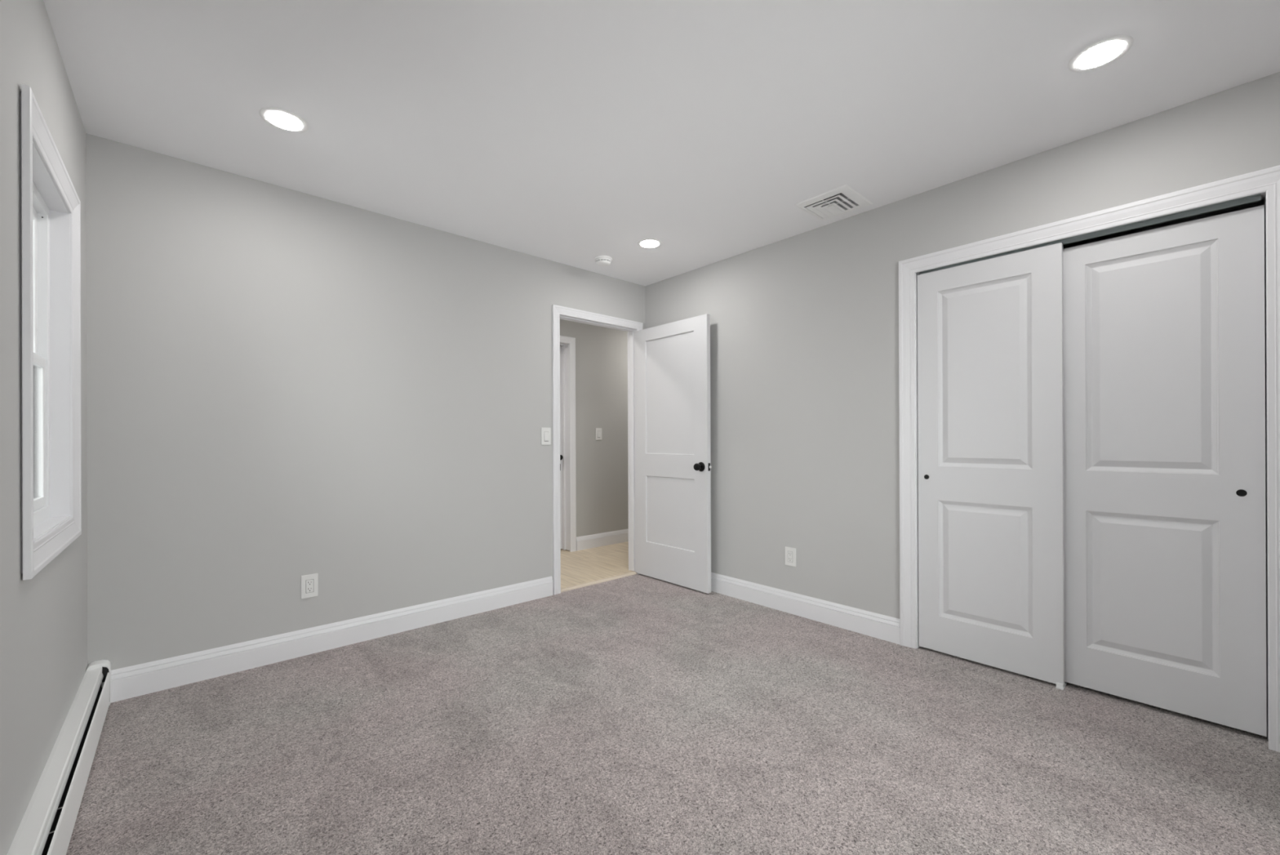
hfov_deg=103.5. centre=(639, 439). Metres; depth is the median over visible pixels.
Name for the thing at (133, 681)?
baseboard
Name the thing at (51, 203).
window
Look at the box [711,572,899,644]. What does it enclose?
baseboard
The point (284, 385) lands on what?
wall
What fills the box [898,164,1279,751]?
closet frame
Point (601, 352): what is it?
wall
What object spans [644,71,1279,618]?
wall
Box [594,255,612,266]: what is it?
smoke detector
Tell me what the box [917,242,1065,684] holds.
door
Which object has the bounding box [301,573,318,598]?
wall outlet
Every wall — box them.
[0,0,87,854]
[85,133,644,670]
[560,319,628,537]
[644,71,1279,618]
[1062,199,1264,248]
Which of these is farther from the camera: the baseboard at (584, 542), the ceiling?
the baseboard at (584, 542)
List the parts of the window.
sash, glass pane, sash, frame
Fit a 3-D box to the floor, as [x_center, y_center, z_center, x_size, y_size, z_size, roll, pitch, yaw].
[0.064,1.153,3.090,5.170,0.072,5.730,0,0,-42]
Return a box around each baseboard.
[111,576,552,702]
[576,528,628,550]
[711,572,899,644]
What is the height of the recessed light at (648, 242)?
0.008 m
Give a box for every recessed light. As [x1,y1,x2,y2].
[258,106,308,133]
[637,238,662,248]
[1067,35,1133,71]
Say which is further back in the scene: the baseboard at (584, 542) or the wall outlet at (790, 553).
the baseboard at (584, 542)
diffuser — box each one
[265,111,302,130]
[640,240,658,247]
[1075,40,1124,68]
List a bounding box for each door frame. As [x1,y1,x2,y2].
[551,304,643,595]
[560,335,576,551]
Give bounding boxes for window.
[19,84,81,579]
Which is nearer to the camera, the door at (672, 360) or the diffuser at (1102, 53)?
the diffuser at (1102, 53)
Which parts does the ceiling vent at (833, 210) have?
plate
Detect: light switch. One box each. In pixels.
[541,427,551,444]
[595,427,601,439]
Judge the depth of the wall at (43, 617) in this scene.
1.30 m
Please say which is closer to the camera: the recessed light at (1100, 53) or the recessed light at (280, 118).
the recessed light at (1100, 53)
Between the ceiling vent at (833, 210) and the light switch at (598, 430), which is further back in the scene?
the light switch at (598, 430)
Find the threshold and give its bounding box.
[560,571,637,591]
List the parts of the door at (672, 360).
knob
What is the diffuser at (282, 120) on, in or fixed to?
attached to the recessed light at (280, 118)
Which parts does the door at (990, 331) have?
finger pull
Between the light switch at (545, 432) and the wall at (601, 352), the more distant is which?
the wall at (601, 352)
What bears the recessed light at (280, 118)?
in the ceiling
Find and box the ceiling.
[43,0,1279,285]
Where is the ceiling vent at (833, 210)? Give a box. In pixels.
[794,184,872,221]
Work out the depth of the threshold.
3.98 m
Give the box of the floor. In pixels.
[66,541,1279,854]
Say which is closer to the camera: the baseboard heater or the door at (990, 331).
the baseboard heater
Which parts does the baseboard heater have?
panel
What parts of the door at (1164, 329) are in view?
finger pull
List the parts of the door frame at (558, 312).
hall casing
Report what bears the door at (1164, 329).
in the wall at (805, 447)
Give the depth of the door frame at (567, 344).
5.07 m
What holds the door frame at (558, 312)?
attached to the wall at (284, 385)
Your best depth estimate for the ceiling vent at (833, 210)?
2.81 m
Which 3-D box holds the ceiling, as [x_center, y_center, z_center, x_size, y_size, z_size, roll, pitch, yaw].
[0.318,-1.372,2.085,4.212,0.120,3.882,0,0,-42]
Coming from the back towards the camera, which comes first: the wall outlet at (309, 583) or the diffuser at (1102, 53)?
the wall outlet at (309, 583)
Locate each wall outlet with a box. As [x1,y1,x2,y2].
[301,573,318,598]
[785,546,795,566]
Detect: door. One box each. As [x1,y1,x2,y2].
[560,346,563,548]
[634,313,711,593]
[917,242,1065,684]
[1062,204,1266,736]
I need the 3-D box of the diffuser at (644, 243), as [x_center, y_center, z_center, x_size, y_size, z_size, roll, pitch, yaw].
[0.066,-1.306,3.373,0.125,0.007,0.125,0,0,-42]
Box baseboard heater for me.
[6,659,111,854]

